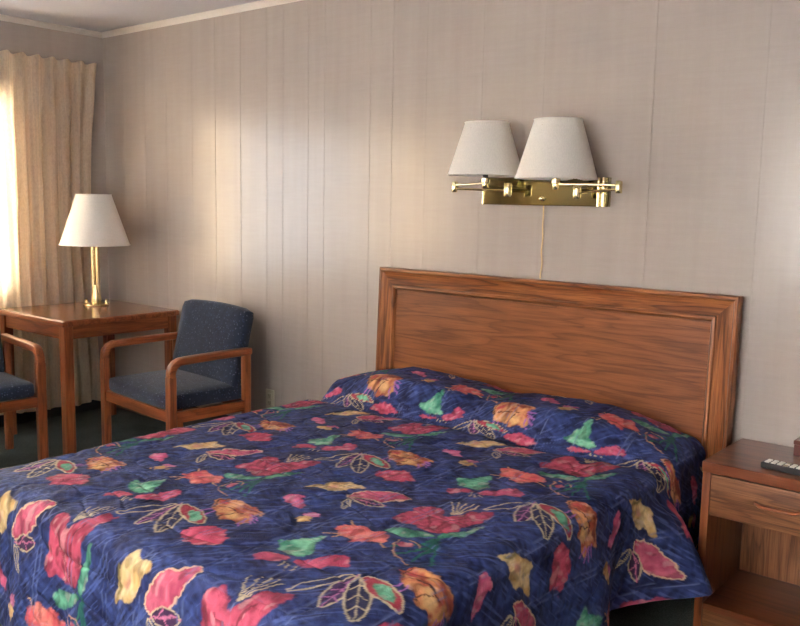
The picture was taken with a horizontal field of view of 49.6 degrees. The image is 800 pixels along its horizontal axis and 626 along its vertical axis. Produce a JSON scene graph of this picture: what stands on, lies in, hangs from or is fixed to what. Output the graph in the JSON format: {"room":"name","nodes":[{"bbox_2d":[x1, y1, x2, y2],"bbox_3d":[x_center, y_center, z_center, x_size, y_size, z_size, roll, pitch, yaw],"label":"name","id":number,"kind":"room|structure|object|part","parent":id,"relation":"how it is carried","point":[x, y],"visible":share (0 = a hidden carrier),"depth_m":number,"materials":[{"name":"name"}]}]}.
{"room":"hotel room","nodes":[
{"label":"hotel room","id":0,"kind":"room"},
{"bbox_2d":[0,20,108,358],"bbox_3d":[-3.506,-0.422,4.306,0.120,2.560,4.500,7,9,39],"label":"wall","id":1,"kind":"structure","parent":0,"point":[14,37],"depth_m":5.75,"materials":[{"name":"beige paint"}]},
{"bbox_2d":[0,50,100,414],"bbox_3d":[-2.366,-0.476,5.482,0.135,2.274,1.005,7,9,39],"label":"curtain","id":2,"kind":"object","parent":1,"relation":"attached to","point":[47,104],"visible":0.73,"depth_m":5.53,"materials":[{"name":"fabric"}]},
{"bbox_2d":[0,400,100,426],"bbox_3d":[-3.483,0.775,4.414,0.009,0.160,4.490,7,9,39],"label":"baseboard","id":3,"kind":"structure","parent":1,"relation":"attached to","point":[24,417],"depth_m":5.80,"materials":[{"name":"rubber"}]},
{"bbox_2d":[0,14,101,37],"bbox_3d":[-3.423,-1.668,4.096,0.034,0.032,4.500,7,9,39],"label":"trim","id":4,"kind":"structure","parent":1,"relation":"attached to","point":[6,18],"depth_m":5.52,"materials":[{"name":"beige paint"}]},
{"bbox_2d":[0,0,260,31],"bbox_3d":[-0.783,-1.404,1.917,7.200,0.100,4.800,7,9,39],"label":"ceiling","id":5,"kind":"structure","parent":0,"point":[94,15],"depth_m":5.09,"materials":[{"name":"paint"}]},
{"bbox_2d":[0,408,694,625],"bbox_3d":[-0.833,1.234,2.256,7.200,0.100,4.800,7,9,39],"label":"floor","id":6,"kind":"structure","parent":0,"point":[125,425],"depth_m":5.18,"materials":[{"name":"carpet"}]},
{"bbox_2d":[0,333,48,460],"bbox_3d":[-2.380,0.400,4.627,0.570,0.895,0.752,8,10,44],"label":"armchair","id":7,"kind":"object","parent":6,"relation":"on","point":[12,387],"visible":0.91,"depth_m":4.69,"materials":[{"name":"brown wood"}]},
{"bbox_3d":[-2.519,0.161,4.739,0.169,0.455,0.644,8,10,44],"label":"backrest","id":8,"kind":"part","parent":7,"relation":"part of","materials":[{"name":"blue fabric"}]},
{"bbox_3d":[-2.277,0.476,5.031,0.062,0.645,0.044,8,10,44],"label":"leg","id":9,"kind":"part","parent":7,"relation":"part of","materials":[{"name":"brown wood"}]},
{"bbox_3d":[-2.362,0.411,4.609,0.507,0.109,0.652,8,10,44],"label":"seat","id":10,"kind":"part","parent":7,"relation":"part of","materials":[{"name":"blue fabric"}]},
{"bbox_3d":[-2.196,0.507,4.455,0.026,0.056,0.664,8,10,44],"label":"rail","id":11,"kind":"part","parent":7,"relation":"part of","materials":[{"name":"brown wood"}]},
{"bbox_3d":[-2.105,0.197,4.829,0.502,0.107,0.048,8,10,44],"label":"armrest","id":12,"kind":"part","parent":7,"relation":"part of","materials":[{"name":"brown wood"}]},
{"bbox_3d":[-1.948,0.555,4.711,0.040,0.579,0.048,8,10,44],"label":"leg","id":13,"kind":"part","parent":7,"relation":"part of","materials":[{"name":"brown wood"}]},
{"bbox_2d":[0,299,178,454],"bbox_3d":[-1.920,0.366,5.373,0.773,0.785,0.773,7,9,39],"label":"table","id":14,"kind":"object","parent":6,"relation":"on","point":[66,322],"visible":0.73,"depth_m":5.09,"materials":[{"name":"brown wood"}]},
{"bbox_3d":[-2.408,0.380,5.329,0.056,0.751,0.056,7,9,39],"label":"leg","id":15,"kind":"part","parent":14,"relation":"part of","materials":[{"name":"brown wood"}]},
{"bbox_3d":[-1.875,0.446,4.891,0.056,0.751,0.056,7,9,39],"label":"leg","id":16,"kind":"part","parent":14,"relation":"part of","materials":[{"name":"brown wood"}]},
{"bbox_2d":[58,194,130,305],"bbox_3d":[-1.935,-0.401,5.500,0.432,0.703,0.432,7,9,39],"label":"table lamp","id":17,"kind":"object","parent":14,"relation":"on","point":[93,221],"visible":1,"depth_m":5.36,"materials":[{"name":"white fabric"}]},
{"bbox_3d":[-1.929,-0.746,5.455,0.218,0.005,0.218,-1,8,-14],"label":"shade trim","id":18,"kind":"part","parent":17,"relation":"part of","materials":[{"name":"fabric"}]},
{"bbox_3d":[-1.932,-0.590,5.475,0.425,0.315,0.425,7,9,39],"label":"lamp shade","id":19,"kind":"part","parent":17,"relation":"part of","materials":[{"name":"fabric"}]},
{"bbox_3d":[-1.935,-0.434,5.495,0.432,0.005,0.432,0,7,-8],"label":"shade trim","id":20,"kind":"part","parent":17,"relation":"part of","materials":[{"name":"fabric"}]},
{"bbox_3d":[-1.965,0.320,5.859,0.056,0.751,0.056,7,9,39],"label":"leg","id":21,"kind":"part","parent":14,"relation":"part of","materials":[{"name":"brown wood"}]},
{"bbox_3d":[-1.432,0.387,5.420,0.056,0.751,0.056,7,9,39],"label":"leg","id":22,"kind":"part","parent":14,"relation":"part of","materials":[{"name":"brown wood"}]},
{"bbox_2d":[100,299,252,444],"bbox_3d":[-1.222,0.398,4.817,0.752,0.895,0.570,8,10,44],"label":"armchair","id":23,"kind":"object","parent":6,"relation":"on","point":[211,362],"visible":0.92,"depth_m":4.72,"materials":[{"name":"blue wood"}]},
{"bbox_3d":[-1.661,0.537,4.895,0.048,0.579,0.040,8,10,44],"label":"leg","id":24,"kind":"part","parent":23,"relation":"part of","materials":[{"name":"brown wood"}]},
{"bbox_3d":[-1.407,0.498,4.642,0.664,0.056,0.026,8,10,44],"label":"rail","id":25,"kind":"part","parent":23,"relation":"part of","materials":[{"name":"brown wood"}]},
{"bbox_3d":[-1.492,0.185,5.015,0.048,0.107,0.502,8,10,44],"label":"armrest","id":26,"kind":"part","parent":23,"relation":"part of","materials":[{"name":"brown wood"}]},
{"bbox_3d":[-1.161,0.609,4.405,0.048,0.579,0.040,8,10,44],"label":"leg","id":27,"kind":"part","parent":23,"relation":"part of","materials":[{"name":"brown wood"}]},
{"bbox_3d":[-1.241,0.408,4.799,0.652,0.109,0.507,8,10,44],"label":"seat","id":28,"kind":"part","parent":23,"relation":"part of","materials":[{"name":"blue fabric"}]},
{"bbox_3d":[-1.333,0.470,5.219,0.044,0.645,0.062,8,10,44],"label":"leg","id":29,"kind":"part","parent":23,"relation":"part of","materials":[{"name":"brown wood"}]},
{"bbox_3d":[-0.993,0.257,4.524,0.048,0.107,0.502,8,10,44],"label":"armrest","id":30,"kind":"part","parent":23,"relation":"part of","materials":[{"name":"brown wood"}]},
{"bbox_3d":[-0.999,0.518,4.557,0.028,0.058,0.425,8,10,44],"label":"rail","id":31,"kind":"part","parent":23,"relation":"part of","materials":[{"name":"brown wood"}]},
{"bbox_3d":[-1.076,0.164,4.931,0.644,0.455,0.169,8,10,44],"label":"backrest","id":32,"kind":"part","parent":23,"relation":"part of","materials":[{"name":"blue fabric"}]},
{"bbox_3d":[-1.085,0.462,4.966,0.664,0.056,0.024,8,10,44],"label":"rail","id":33,"kind":"part","parent":23,"relation":"part of","materials":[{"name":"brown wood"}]},
{"bbox_3d":[-0.833,0.542,4.729,0.044,0.645,0.062,8,10,44],"label":"leg","id":34,"kind":"part","parent":23,"relation":"part of","materials":[{"name":"brown wood"}]},
{"bbox_2d":[375,267,743,551],"bbox_3d":[0.569,0.423,3.854,1.776,1.146,0.086,7,9,39],"label":"headboard","id":35,"kind":"object","parent":6,"relation":"on","point":[668,357],"visible":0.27,"depth_m":3.67,"materials":[{"name":"brown wood"}]},
{"bbox_3d":[0.579,0.275,3.845,1.576,0.650,0.018,7,7,39],"label":"panel","id":36,"kind":"part","parent":35,"relation":"part of","materials":[{"name":"brown wood"}]},
{"bbox_3d":[0.590,-0.091,3.802,1.776,0.112,0.046,7,7,39],"label":"rail","id":37,"kind":"part","parent":35,"relation":"part of","materials":[{"name":"brown wood"}]},
{"bbox_2d":[693,438,799,625],"bbox_3d":[1.401,0.826,2.986,0.624,0.607,0.433,7,9,39],"label":"nightstand","id":38,"kind":"object","parent":6,"relation":"on","point":[749,540],"visible":1,"depth_m":3.05,"materials":[{"name":"brown wood"}]},
{"bbox_3d":[1.185,0.815,3.189,0.028,0.569,0.398,7,9,39],"label":"panel","id":39,"kind":"part","parent":38,"relation":"part of","materials":[{"name":"brown wood"}]},
{"bbox_2d":[702,569,799,625],"bbox_3d":[1.405,1.043,3.024,0.564,0.022,0.380,7,9,39],"label":"shelf","id":40,"kind":"object","parent":38,"relation":"attached to","point":[745,597],"depth_m":3.08,"materials":[{"name":"brown wood"}]},
{"bbox_3d":[1.293,0.655,2.829,0.558,0.145,0.018,7,9,39],"label":"drawer","id":41,"kind":"part","parent":38,"relation":"part of","materials":[{"name":"brown wood"}]},
{"bbox_3d":[1.534,0.828,3.148,0.564,0.567,0.012,7,9,39],"label":"panel","id":42,"kind":"part","parent":38,"relation":"part of","materials":[{"name":"brown wood"}]},
{"bbox_3d":[1.235,0.645,2.844,0.150,0.013,0.034,7,9,39],"label":"handle","id":43,"kind":"part","parent":38,"relation":"part of","materials":[{"name":"brown wood"}]},
{"bbox_2d":[761,459,799,475],"bbox_3d":[1.310,0.519,2.881,0.202,0.024,0.052,8,10,43],"label":"remote control","id":44,"kind":"object","parent":38,"relation":"on","point":[771,464],"visible":1,"depth_m":2.89,"materials":[{"name":"black plastic"}]},
{"bbox_2d":[793,437,799,456],"bbox_3d":[1.496,0.483,3.069,0.168,0.056,0.108,7,9,39],"label":"box","id":45,"kind":"object","parent":38,"relation":"on","point":[796,441],"visible":1,"depth_m":3.07,"materials":[{"name":"brown"}]},
{"bbox_3d":[1.497,0.463,3.066,0.168,0.016,0.108,7,9,39],"label":"lid","id":46,"kind":"part","parent":45,"relation":"part of","materials":[{"name":"brown"}]},
{"bbox_3d":[-0.134,0.816,3.083,1.560,0.545,1.930,7,9,39],"label":"bed","id":47,"kind":"object","parent":6,"relation":"on","visible":0},
{"bbox_2d":[0,367,712,625],"bbox_3d":[-0.101,0.660,2.982,1.938,0.536,2.104,7,9,39],"label":"bedspread","id":48,"kind":"object","parent":47,"relation":"on","point":[408,496],"visible":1,"depth_m":2.60,"materials":[{"name":"blue fabric"}]},
{"bbox_2d":[103,0,799,446],"bbox_3d":[0.669,-0.284,3.852,6.900,2.560,0.120,7,9,39],"label":"wall","id":49,"kind":"structure","parent":0,"point":[269,162],"depth_m":4.14,"materials":[{"name":"beige wood"}]},
{"bbox_2d":[116,404,229,426],"bbox_3d":[0.605,0.912,3.955,6.900,0.160,0.009,7,9,39],"label":"baseboard","id":50,"kind":"structure","parent":49,"relation":"attached to","point":[188,423],"depth_m":5.55,"materials":[{"name":"wood"}]},
{"bbox_2d":[101,0,301,37],"bbox_3d":[0.643,-1.530,3.632,6.900,0.032,0.034,7,9,39],"label":"trim","id":51,"kind":"structure","parent":49,"relation":"attached to","point":[263,3],"depth_m":5.15,"materials":[{"name":"beige paint"}]},
{"bbox_2d":[266,389,273,407],"bbox_3d":[-0.759,0.501,5.048,0.070,0.114,0.011,7,9,39],"label":"wall outlet","id":52,"kind":"object","parent":49,"relation":"attached to","point":[269,393],"visible":0.96,"depth_m":5.04,"materials":[{"name":"beige plastic"}]},
{"bbox_2d":[447,117,622,278],"bbox_3d":[0.520,-0.468,3.641,0.829,0.671,0.359,7,9,39],"label":"wall lamp","id":53,"kind":"object","parent":49,"relation":"attached to","point":[556,167],"visible":1,"depth_m":3.61,"materials":[{"name":"white fabric"}]},
{"bbox_3d":[0.309,-0.571,3.845,0.010,0.016,0.206,-4,9,-36],"label":"arm","id":54,"kind":"part","parent":53,"relation":"part of","materials":[{"name":"gold metal"}]},
{"bbox_3d":[0.358,-0.547,3.848,0.278,0.018,0.010,7,9,37],"label":"arm","id":55,"kind":"part","parent":53,"relation":"part of","materials":[{"name":"gold metal"}]},
{"bbox_3d":[0.371,-0.598,3.758,0.332,0.005,0.332,0,7,-8],"label":"shade trim","id":56,"kind":"part","parent":53,"relation":"part of","materials":[{"name":"fabric"}]},
{"bbox_3d":[0.373,-0.708,3.744,0.326,0.222,0.326,7,9,39],"label":"lamp shade","id":57,"kind":"part","parent":53,"relation":"part of","materials":[{"name":"fabric"}]},
{"bbox_3d":[0.375,-0.818,3.730,0.194,0.005,0.194,6,9,31],"label":"shade trim","id":58,"kind":"part","parent":53,"relation":"part of","materials":[{"name":"fabric"}]},
{"bbox_3d":[0.468,-0.535,3.764,0.034,0.058,0.034,7,9,39],"label":"pivot post","id":59,"kind":"part","parent":53,"relation":"part of","materials":[{"name":"gold metal"}]},
{"bbox_3d":[0.622,-0.310,3.793,0.014,0.322,0.007,7,9,39],"label":"cord","id":60,"kind":"part","parent":53,"relation":"part of","materials":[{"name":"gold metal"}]},
{"bbox_3d":[0.637,-0.663,3.509,0.332,0.234,0.332,7,9,39],"label":"lamp shade","id":61,"kind":"part","parent":53,"relation":"part of","materials":[{"name":"fabric"}]},
{"bbox_3d":[0.634,-0.547,3.523,0.338,0.005,0.338,0,7,-8],"label":"shade trim","id":62,"kind":"part","parent":53,"relation":"part of","materials":[{"name":"fabric"}]},
{"bbox_3d":[0.639,-0.779,3.494,0.198,0.005,0.198,6,9,31],"label":"shade trim","id":63,"kind":"part","parent":53,"relation":"part of","materials":[{"name":"fabric"}]},
{"bbox_3d":[0.725,-0.497,3.548,0.034,0.058,0.034,7,9,39],"label":"pivot post","id":64,"kind":"part","parent":53,"relation":"part of","materials":[{"name":"gold metal"}]},
{"bbox_3d":[0.749,-0.515,3.474,0.255,0.012,0.010,4,8,25],"label":"arm","id":65,"kind":"part","parent":53,"relation":"part of","materials":[{"name":"gold metal"}]},
{"bbox_3d":[0.795,-0.491,3.486,0.188,0.025,0.010,8,10,41],"label":"arm","id":66,"kind":"part","parent":53,"relation":"part of","materials":[{"name":"gold metal"}]}
]}

